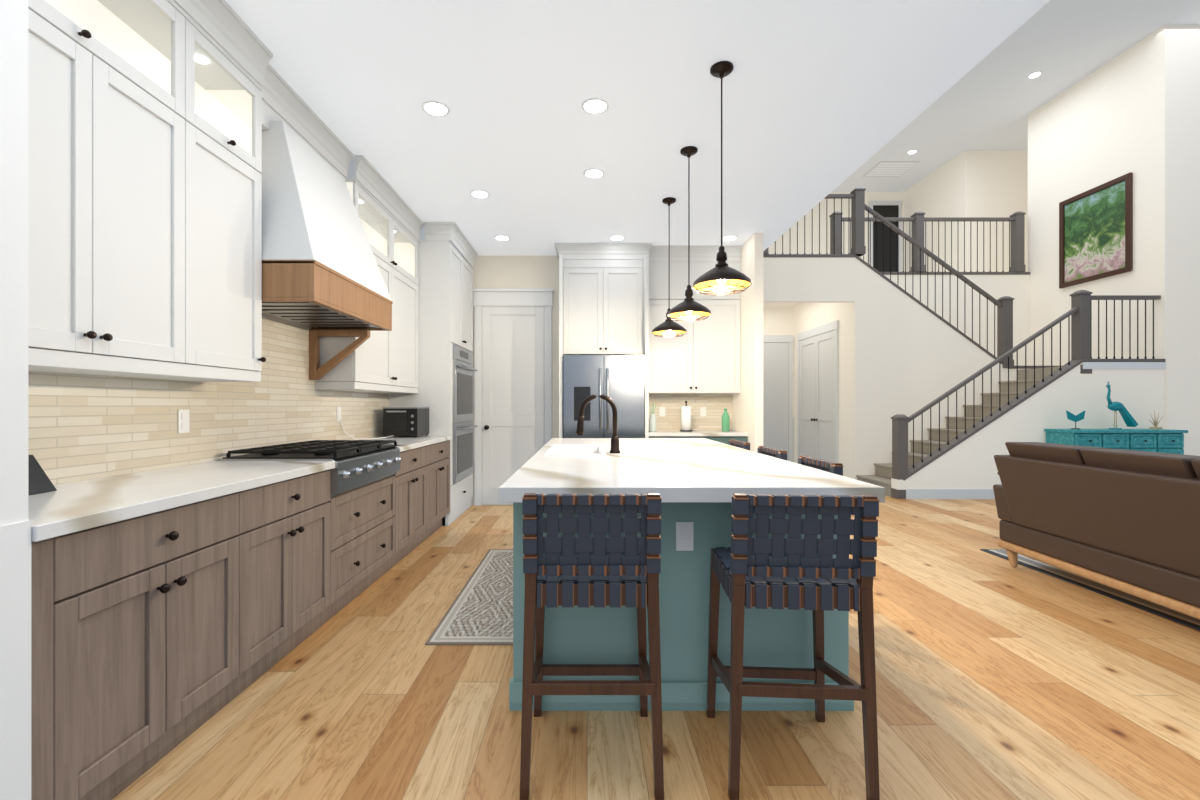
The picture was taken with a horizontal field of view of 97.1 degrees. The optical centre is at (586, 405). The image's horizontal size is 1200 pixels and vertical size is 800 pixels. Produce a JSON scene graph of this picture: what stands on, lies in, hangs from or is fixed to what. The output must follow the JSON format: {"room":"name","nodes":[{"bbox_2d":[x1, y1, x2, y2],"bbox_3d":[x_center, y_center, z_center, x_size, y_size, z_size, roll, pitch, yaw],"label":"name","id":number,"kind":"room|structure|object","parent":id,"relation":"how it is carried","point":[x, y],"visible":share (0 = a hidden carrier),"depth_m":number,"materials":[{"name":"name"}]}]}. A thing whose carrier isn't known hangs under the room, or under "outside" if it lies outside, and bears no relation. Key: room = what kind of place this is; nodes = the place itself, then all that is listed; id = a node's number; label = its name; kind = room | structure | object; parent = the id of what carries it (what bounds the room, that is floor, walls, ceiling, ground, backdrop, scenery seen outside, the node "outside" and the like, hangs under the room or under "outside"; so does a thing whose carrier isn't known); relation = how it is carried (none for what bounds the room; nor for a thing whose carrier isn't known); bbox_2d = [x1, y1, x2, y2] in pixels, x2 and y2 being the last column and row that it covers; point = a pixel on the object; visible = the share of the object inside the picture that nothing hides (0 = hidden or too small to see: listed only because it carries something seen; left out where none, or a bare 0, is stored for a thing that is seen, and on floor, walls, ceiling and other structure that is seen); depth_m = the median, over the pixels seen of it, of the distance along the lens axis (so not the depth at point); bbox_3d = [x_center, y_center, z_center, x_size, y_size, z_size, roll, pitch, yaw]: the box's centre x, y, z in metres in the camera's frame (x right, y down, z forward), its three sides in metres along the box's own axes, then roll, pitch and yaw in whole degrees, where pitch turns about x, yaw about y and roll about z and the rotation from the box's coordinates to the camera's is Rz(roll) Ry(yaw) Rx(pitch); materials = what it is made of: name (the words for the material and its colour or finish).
{"room":"kitchen","nodes":[
{"label":"kitchen","id":0,"kind":"room"},
{"bbox_2d":[0,0,1199,799],"bbox_3d":[4.925,-1.880,4.725,14.150,6.180,15.450,0,0,0],"label":"wall","id":1,"kind":"structure","parent":0,"point":[1134,110],"depth_m":7.25,"materials":[{"name":"beige paint"}]},
{"bbox_2d":[28,0,115,359],"bbox_3d":[-1.847,-0.725,1.591,0.300,1.090,0.579,0,0,0],"label":"upper cabinet","id":2,"kind":"object","parent":1,"relation":"attached to","point":[72,67],"depth_m":1.75,"materials":[{"name":"white wood"}]},
{"bbox_2d":[52,48,203,367],"bbox_3d":[-1.847,-0.725,2.029,0.300,1.090,0.543,0,0,0],"label":"upper cabinet","id":3,"kind":"object","parent":1,"relation":"attached to","point":[144,189],"depth_m":2.11,"materials":[{"name":"white wood"}]},
{"bbox_2d":[148,116,265,375],"bbox_3d":[-1.847,-0.725,2.473,0.300,1.090,0.590,0,0,0],"label":"upper cabinet","id":4,"kind":"object","parent":1,"relation":"attached to","point":[232,176],"depth_m":2.55,"materials":[{"name":"white wood"}]},
{"bbox_2d":[28,313,388,484],"bbox_3d":[-1.998,-0.147,3.320,0.002,0.885,4.040,0,0,0],"label":"tile backsplash","id":5,"kind":"structure","parent":1,"relation":"attached to","point":[81,427],"depth_m":2.62,"materials":[{"name":"beige tile"}]},
{"bbox_2d":[178,409,189,432],"bbox_3d":[-1.992,0.075,2.620,0.009,0.115,0.070,0,0,0],"label":"electrical outlet","id":6,"kind":"object","parent":5,"relation":"attached to","point":[183,421],"depth_m":2.62,"materials":[{"name":"white plastic"}]},
{"bbox_2d":[336,407,340,420],"bbox_3d":[-1.992,0.065,4.260,0.009,0.115,0.070,0,0,0],"label":"electrical outlet","id":7,"kind":"object","parent":5,"relation":"attached to","point":[338,409],"depth_m":4.24,"materials":[{"name":"white plastic"}]},
{"bbox_2d":[260,64,392,379],"bbox_3d":[-1.709,-1.014,3.325,0.576,1.649,1.106,0,0,0],"label":"range hood","id":8,"kind":"object","parent":1,"relation":"attached to","point":[321,275],"visible":0.83,"depth_m":3.07,"materials":[{"name":"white paint"}]},
{"bbox_2d":[314,236,395,387],"bbox_3d":[-1.847,-0.725,4.276,0.300,1.090,0.789,0,0,0],"label":"upper cabinet","id":9,"kind":"object","parent":1,"relation":"attached to","point":[373,364],"depth_m":4.21,"materials":[{"name":"white wood"}]},
{"bbox_2d":[396,260,417,387],"bbox_3d":[-1.847,-0.725,4.943,0.300,1.090,0.790,0,0,0],"label":"upper cabinet","id":10,"kind":"object","parent":1,"relation":"attached to","point":[406,282],"depth_m":5.02,"materials":[{"name":"white wood"}]},
{"bbox_2d":[473,288,553,505],"bbox_3d":[-0.900,-0.107,6.431,1.000,2.635,0.093,0,0,0],"label":"pantry door","id":11,"kind":"structure","parent":1,"relation":"in","point":[513,379],"depth_m":6.45,"materials":[{"name":"white wood"}]},
{"bbox_2d":[649,394,731,429],"bbox_3d":[1.208,0.068,6.475,1.137,0.455,0.002,0,0,0],"label":"tile backsplash","id":12,"kind":"structure","parent":1,"relation":"attached to","point":[715,405],"depth_m":6.47,"materials":[{"name":"beige tile"}]},
{"bbox_2d":[659,407,664,415],"bbox_3d":[0.920,0.070,6.470,0.070,0.115,0.009,0,0,0],"label":"electrical outlet","id":13,"kind":"object","parent":12,"relation":"attached to","point":[662,411],"depth_m":6.47,"materials":[{"name":"white plastic"}]},
{"bbox_2d":[700,407,705,415],"bbox_3d":[1.420,0.070,6.470,0.070,0.115,0.009,0,0,0],"label":"electrical outlet","id":14,"kind":"object","parent":12,"relation":"attached to","point":[702,409],"depth_m":6.47,"materials":[{"name":"white plastic"}]},
{"bbox_2d":[648,245,741,393],"bbox_3d":[1.228,-0.995,6.273,1.097,1.689,0.408,0,0,0],"label":"upper cabinet","id":15,"kind":"object","parent":1,"relation":"attached to","point":[701,356],"visible":0.88,"depth_m":6.13,"materials":[{"name":"white wood"}]},
{"bbox_2d":[763,335,792,461],"bbox_3d":[3.525,-0.080,10.261,0.930,2.580,0.034,0,0,0],"label":"door","id":16,"kind":"structure","parent":1,"relation":"in","point":[778,392],"depth_m":10.26,"materials":[{"name":"white wood"}]},
{"bbox_2d":[793,417,794,461],"bbox_3d":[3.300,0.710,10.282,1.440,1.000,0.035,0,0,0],"label":"door frame","id":17,"kind":"structure","parent":1,"relation":"attached to","point":[793,417],"depth_m":10.28,"materials":[{"name":"white"}]},
{"bbox_2d":[797,320,838,462],"bbox_3d":[3.973,-0.080,9.250,0.088,2.580,1.600,0,0,0],"label":"closet doors","id":18,"kind":"structure","parent":1,"relation":"in","point":[818,392],"depth_m":9.13,"materials":[{"name":"white wood"}]},
{"bbox_2d":[868,201,902,271],"bbox_3d":[6.920,-3.491,12.280,0.780,2.518,0.034,0,0,0],"label":"doorway","id":19,"kind":"structure","parent":1,"relation":"in","point":[888,208],"depth_m":12.29,"materials":[{"name":"black"}]},
{"bbox_2d":[906,362,1165,498],"bbox_3d":[8.075,0.320,6.893,7.850,1.780,0.015,0,0,0],"label":"baseboard","id":20,"kind":"structure","parent":1,"relation":"attached to","point":[949,493],"depth_m":6.89,"materials":[{"name":"white wood"}]},
{"bbox_2d":[1059,172,1132,288],"bbox_3d":[7.500,-2.540,7.850,0.045,1.360,1.100,0,0,0],"label":"framed painting","id":21,"kind":"object","parent":1,"relation":"attached to","point":[1095,233],"visible":1,"depth_m":7.79,"materials":[{"name":"brown"}]},
{"bbox_2d":[225,0,1049,255],"bbox_3d":[-0.250,-2.015,1.800,4.700,0.350,9.600,0,0,0],"label":"ceiling","id":22,"kind":"structure","parent":0,"point":[822,100],"depth_m":3.15,"materials":[{"name":"white paint"}]},
{"bbox_2d":[422,101,449,116],"bbox_3d":[-0.934,-1.837,3.280,0.168,0.005,0.168,0,0,-27],"label":"recessed light","id":23,"kind":"object","parent":22,"relation":"in","point":[433,108],"depth_m":3.27,"materials":[{"name":"white"}]},
{"bbox_2d":[470,190,489,197],"bbox_3d":[-0.929,-1.837,4.600,0.168,0.005,0.168,0,0,-9],"label":"recessed light","id":24,"kind":"object","parent":22,"relation":"in","point":[476,193],"depth_m":4.60,"materials":[{"name":"white plastic"}]},
{"bbox_2d":[495,235,509,240],"bbox_3d":[-0.926,-1.837,5.800,0.168,0.005,0.168,0,0,-9],"label":"recessed light","id":25,"kind":"object","parent":22,"relation":"in","point":[503,238],"depth_m":5.80,"materials":[{"name":"white"}]},
{"bbox_2d":[583,169,604,177],"bbox_3d":[0.056,-1.837,4.190,0.168,0.005,0.168,0,0,-9],"label":"recessed light","id":26,"kind":"object","parent":22,"relation":"in","point":[590,173],"depth_m":4.18,"materials":[{"name":"white plastic"}]},
{"bbox_2d":[581,98,608,113],"bbox_3d":[0.050,-1.837,3.250,0.168,0.005,0.168,0,0,-45],"label":"recessed light","id":27,"kind":"object","parent":22,"relation":"in","point":[590,106],"depth_m":3.25,"materials":[{"name":"white"}]},
{"bbox_2d":[609,235,624,240],"bbox_3d":[0.331,-1.837,5.800,0.168,0.005,0.168,0,0,-45],"label":"recessed light","id":28,"kind":"object","parent":22,"relation":"in","point":[616,238],"depth_m":5.80,"materials":[{"name":"white"}]},
{"bbox_2d":[652,197,686,337],"bbox_3d":[0.733,-1.231,4.730,0.314,1.216,0.314,0,0,0],"label":"pendant light","id":29,"kind":"object","parent":22,"relation":"hanging from","point":[669,327],"visible":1,"depth_m":4.70,"materials":[{"name":"black metal"}]},
{"bbox_2d":[667,146,710,320],"bbox_3d":[0.733,-1.231,3.810,0.314,1.216,0.314,0,0,0],"label":"pendant light","id":30,"kind":"object","parent":22,"relation":"hanging from","point":[688,308],"visible":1,"depth_m":3.79,"materials":[{"name":"black metal"}]},
{"bbox_2d":[692,61,751,295],"bbox_3d":[0.733,-1.231,2.885,0.314,1.216,0.314,0,0,0],"label":"pendant light","id":31,"kind":"object","parent":22,"relation":"hanging from","point":[722,276],"visible":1,"depth_m":2.87,"materials":[{"name":"black metal"}]},
{"bbox_2d":[722,235,737,240],"bbox_3d":[1.560,-1.837,5.800,0.168,0.005,0.168,0,0,-45],"label":"recessed light","id":32,"kind":"object","parent":22,"relation":"in","point":[727,238],"depth_m":5.80,"materials":[{"name":"white"}]},
{"bbox_2d":[113,495,1199,799],"bbox_3d":[4.700,1.270,4.800,14.600,0.120,15.600,0,0,0],"label":"floor","id":33,"kind":"structure","parent":0,"point":[999,679],"depth_m":2.07,"materials":[{"name":"brown wood"}]},
{"bbox_2d":[31,491,255,799],"bbox_3d":[-1.687,0.772,1.734,0.620,0.876,0.864,0,0,0],"label":"base cabinet","id":34,"kind":"object","parent":33,"relation":"on","point":[172,608],"depth_m":1.63,"materials":[{"name":"brown wood"}]},
{"bbox_2d":[28,461,334,542],"bbox_3d":[-1.675,0.314,2.075,0.645,0.040,1.546,0,0,0],"label":"countertop","id":35,"kind":"structure","parent":34,"relation":"on","point":[85,505],"depth_m":1.85,"materials":[{"name":"white stone"}]},
{"bbox_2d":[28,455,56,494],"bbox_3d":[-1.888,0.231,1.780,0.099,0.125,0.120,0,0,0],"label":"tablet stand","id":36,"kind":"object","parent":35,"relation":"on","point":[39,481],"visible":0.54,"depth_m":1.81,"materials":[{"name":"black plastic"}]},
{"bbox_2d":[256,471,335,679],"bbox_3d":[-1.687,0.772,2.442,0.620,0.876,0.817,0,0,0],"label":"base cabinet","id":37,"kind":"object","parent":33,"relation":"on","point":[296,519],"depth_m":2.50,"materials":[{"name":"brown wood"}]},
{"bbox_2d":[218,440,401,496],"bbox_3d":[-1.647,0.367,3.330,0.679,0.246,0.954,0,0,0],"label":"range","id":38,"kind":"object","parent":37,"relation":"in","point":[358,463],"visible":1,"depth_m":3.08,"materials":[{"name":"silver metal"}]},
{"bbox_2d":[336,475,395,613],"bbox_3d":[-1.687,0.853,3.330,0.620,0.715,1.093,0,0,0],"label":"base cabinet","id":39,"kind":"object","parent":33,"relation":"on","point":[365,514],"depth_m":3.31,"materials":[{"name":"brown wood"}]},
{"bbox_2d":[394,447,431,563],"bbox_3d":[-1.687,0.772,4.213,0.620,0.876,0.806,0,0,0],"label":"base cabinet","id":40,"kind":"object","parent":33,"relation":"on","point":[414,477],"depth_m":4.23,"materials":[{"name":"brown wood"}]},
{"bbox_2d":[360,435,451,450],"bbox_3d":[-1.675,0.314,4.575,0.645,0.040,1.526,0,0,0],"label":"countertop","id":41,"kind":"structure","parent":40,"relation":"on","point":[406,443],"depth_m":4.67,"materials":[{"name":"white stone"}]},
{"bbox_2d":[340,420,393,438],"bbox_3d":[-1.891,0.200,4.594,0.196,0.182,0.654,0,0,0],"label":"power cord","id":42,"kind":"object","parent":41,"relation":"on","point":[367,438],"visible":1,"depth_m":4.61,"materials":[{"name":"white plastic"}]},
{"bbox_2d":[382,407,429,436],"bbox_3d":[-1.737,0.151,5.105,0.330,0.285,0.400,0,0,0],"label":"toaster oven","id":43,"kind":"object","parent":41,"relation":"on","point":[405,421],"visible":0.96,"depth_m":4.93,"materials":[{"name":"black metal"}]},
{"bbox_2d":[389,222,477,525],"bbox_3d":[-1.643,-0.315,5.842,0.707,3.049,1.116,0,0,0],"label":"tall cabinet","id":44,"kind":"object","parent":33,"relation":"on","point":[446,370],"visible":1,"depth_m":5.34,"materials":[{"name":"white wood"}]},
{"bbox_2d":[432,439,450,533],"bbox_3d":[-1.687,0.772,4.911,0.620,0.876,0.855,0,0,0],"label":"base cabinet","id":45,"kind":"object","parent":33,"relation":"on","point":[440,451],"depth_m":4.99,"materials":[{"name":"brown wood"}]},
{"bbox_2d":[425,549,512,644],"bbox_3d":[-0.573,1.206,3.565,0.495,0.008,1.770,0,0,0],"label":"runner rug","id":46,"kind":"object","parent":33,"relation":"on","point":[479,611],"visible":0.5,"depth_m":3.13,"materials":[{"name":"grey fabric"}]},
{"bbox_2d":[520,493,663,799],"bbox_3d":[0.015,0.740,1.849,0.444,0.940,0.482,0,0,0],"label":"stool","id":47,"kind":"object","parent":33,"relation":"on","point":[585,569],"visible":1,"depth_m":1.64,"materials":[{"name":"leather"}]},
{"bbox_2d":[555,243,651,437],"bbox_3d":[0.185,-0.315,6.147,1.100,3.049,0.660,0,0,0],"label":"tall cabinet","id":48,"kind":"object","parent":33,"relation":"on","point":[603,298],"visible":0.92,"depth_m":6.03,"materials":[{"name":"white wood"}]},
{"bbox_2d":[563,355,644,437],"bbox_3d":[0.185,0.325,6.087,0.894,1.770,0.741,0,0,0],"label":"fridge","id":49,"kind":"object","parent":33,"relation":"on","point":[619,380],"visible":0.54,"depth_m":5.78,"materials":[{"name":"grey metal"}]},
{"bbox_2d":[499,450,853,710],"bbox_3d":[0.365,0.780,3.469,1.389,0.860,2.731,0,0,0],"label":"kitchen island","id":50,"kind":"object","parent":33,"relation":"on","point":[689,530],"depth_m":2.12,"materials":[{"name":"teal wood"}]},
{"bbox_2d":[499,438,884,501],"bbox_3d":[0.380,0.323,3.395,1.400,0.055,2.950,0,0,0],"label":"island countertop","id":51,"kind":"structure","parent":50,"relation":"on","point":[677,469],"depth_m":2.28,"materials":[{"name":"white stone"}]},
{"bbox_2d":[576,394,619,452],"bbox_3d":[0.070,0.110,3.346,0.278,0.366,0.121,0,0,0],"label":"faucet","id":52,"kind":"object","parent":51,"relation":"on","point":[614,438],"visible":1,"depth_m":3.31,"materials":[{"name":"black metal"}]},
{"bbox_2d":[649,430,747,444],"bbox_3d":[1.228,0.752,6.149,1.097,0.915,0.656,0,0,0],"label":"countertop","id":53,"kind":"structure","parent":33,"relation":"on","point":[720,436],"depth_m":5.86,"materials":[{"name":"white stone"}]},
{"bbox_2d":[649,403,655,431],"bbox_3d":[0.761,0.128,6.116,0.084,0.331,0.083,0,0,0],"label":"glass vase","id":54,"kind":"object","parent":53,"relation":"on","point":[652,423],"visible":1,"depth_m":6.09,"materials":[{"name":"white"}]},
{"bbox_2d":[680,401,692,431],"bbox_3d":[1.150,0.117,6.147,0.150,0.354,0.150,0,0,0],"label":"paper towel holder","id":55,"kind":"object","parent":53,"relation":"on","point":[686,418],"visible":0.96,"depth_m":6.10,"materials":[{"name":"white paper"}]},
{"bbox_2d":[722,408,729,431],"bbox_3d":[1.600,0.161,6.117,0.090,0.265,0.090,0,0,0],"label":"bottle","id":56,"kind":"object","parent":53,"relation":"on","point":[725,421],"visible":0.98,"depth_m":6.08,"materials":[{"name":"green glass"}]},
{"bbox_2d":[729,439,750,449],"bbox_3d":[0.959,0.740,4.100,0.482,0.940,0.444,0,0,0],"label":"stool","id":57,"kind":"object","parent":33,"relation":"on","point":[740,444],"visible":0.06,"depth_m":4.05,"materials":[{"name":"brown wood"}]},
{"bbox_2d":[757,446,787,460],"bbox_3d":[0.959,0.740,3.380,0.482,0.940,0.444,0,0,0],"label":"stool","id":58,"kind":"object","parent":33,"relation":"on","point":[775,453],"visible":0.1,"depth_m":3.32,"materials":[{"name":"leather"}]},
{"bbox_2d":[706,493,879,799],"bbox_3d":[0.674,0.740,1.829,0.444,0.938,0.482,0,0,4],"label":"stool","id":59,"kind":"object","parent":33,"relation":"on","point":[779,570],"visible":1,"depth_m":1.62,"materials":[{"name":"leather"}]},
{"bbox_2d":[798,455,842,475],"bbox_3d":[0.959,0.740,2.690,0.482,0.940,0.444,0,0,0],"label":"stool","id":60,"kind":"object","parent":33,"relation":"on","point":[826,466],"visible":0.12,"depth_m":2.64,"materials":[{"name":"leather"}]},
{"bbox_2d":[856,379,1041,495],"bbox_3d":[5.225,0.421,7.503,2.390,1.576,0.886,0,0,0],"label":"stair steps","id":61,"kind":"structure","parent":33,"relation":"on","point":[882,477],"depth_m":7.61,"materials":[{"name":"carpet"}]},
{"bbox_2d":[891,287,1164,498],"bbox_3d":[5.780,-0.155,6.973,3.482,2.729,0.169,0,0,0],"label":"stair railing","id":62,"kind":"object","parent":61,"relation":"attached to","point":[1080,312],"depth_m":6.97,"materials":[{"name":"grey wood"}]},
{"bbox_2d":[980,549,1199,629],"bbox_3d":[4.900,1.205,2.875,3.200,0.008,3.150,0,0,0],"label":"area rug","id":63,"kind":"object","parent":33,"relation":"on","point":[1119,595],"visible":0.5,"depth_m":3.47,"materials":[{"name":"grey fabric"}]},
{"bbox_2d":[993,442,1199,619],"bbox_3d":[3.451,0.731,2.921,1.076,0.940,2.312,0,0,0],"label":"sofa","id":64,"kind":"object","parent":63,"relation":"on","point":[1126,521],"visible":1,"depth_m":3.08,"materials":[{"name":"brown leather"}]},
{"bbox_2d":[1044,429,1187,454],"bbox_3d":[6.620,0.752,6.652,1.380,0.916,0.456,0,0,0],"label":"console table","id":65,"kind":"object","parent":33,"relation":"on","point":[1162,440],"visible":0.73,"depth_m":6.47,"materials":[{"name":"teal wood"}]},
{"bbox_2d":[1066,410,1085,428],"bbox_3d":[6.160,0.173,6.680,0.240,0.240,0.090,0,0,0],"label":"decor","id":66,"kind":"object","parent":65,"relation":"on","point":[1075,418],"visible":0.94,"depth_m":6.68,"materials":[{"name":"teal metal"}]},
{"bbox_2d":[1105,382,1137,428],"bbox_3d":[6.710,-0.007,6.680,0.380,0.601,0.120,0,0,0],"label":"figurine","id":67,"kind":"object","parent":65,"relation":"on","point":[1129,419],"visible":1,"depth_m":6.66,"materials":[{"name":"teal ceramic"}]},
{"bbox_2d":[1148,410,1162,428],"bbox_3d":[7.165,0.173,6.680,0.194,0.240,0.080,0,0,0],"label":"decor","id":68,"kind":"object","parent":65,"relation":"on","point":[1156,423],"visible":1,"depth_m":6.68,"materials":[{"name":"beige"}]},
{"bbox_2d":[763,187,1029,286],"bbox_3d":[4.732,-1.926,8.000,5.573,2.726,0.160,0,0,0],"label":"stair railing","id":69,"kind":"object","parent":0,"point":[1017,266],"depth_m":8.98,"materials":[{"name":"grey"}]},
{"bbox_2d":[832,0,1199,191],"bbox_3d":[6.975,-5.020,4.800,10.050,0.120,15.600,0,0,0],"label":"ceiling","id":70,"kind":"structure","parent":0,"point":[994,99],"depth_m":8.05,"materials":[{"name":"white paint"}]},
{"bbox_2d":[862,162,918,176],"bbox_3d":[6.350,-4.952,11.100,0.800,0.015,0.700,0,0,0],"label":"ceiling vent","id":71,"kind":"object","parent":70,"relation":"in","point":[889,169],"visible":1,"depth_m":11.09,"materials":[{"name":"white metal"}]},
{"bbox_2d":[907,150,916,153],"bbox_3d":[6.351,-4.957,10.350,0.168,0.005,0.168,0,0,-9],"label":"recessed light","id":72,"kind":"object","parent":70,"relation":"in","point":[912,151],"depth_m":10.36,"materials":[{"name":"white plastic"}]},
{"bbox_2d":[1028,71,1041,78],"bbox_3d":[6.710,-4.957,7.940,0.168,0.005,0.168,0,0,-27],"label":"recessed light","id":73,"kind":"object","parent":70,"relation":"in","point":[1035,74],"depth_m":7.94,"materials":[{"name":"white"}]},
{"bbox_2d":[1018,366,1061,379],"bbox_3d":[6.987,-0.440,8.027,1.073,0.200,1.942,0,0,0],"label":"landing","id":74,"kind":"structure","parent":0,"point":[1030,373],"depth_m":7.62,"materials":[{"name":"carpet"}]}
]}

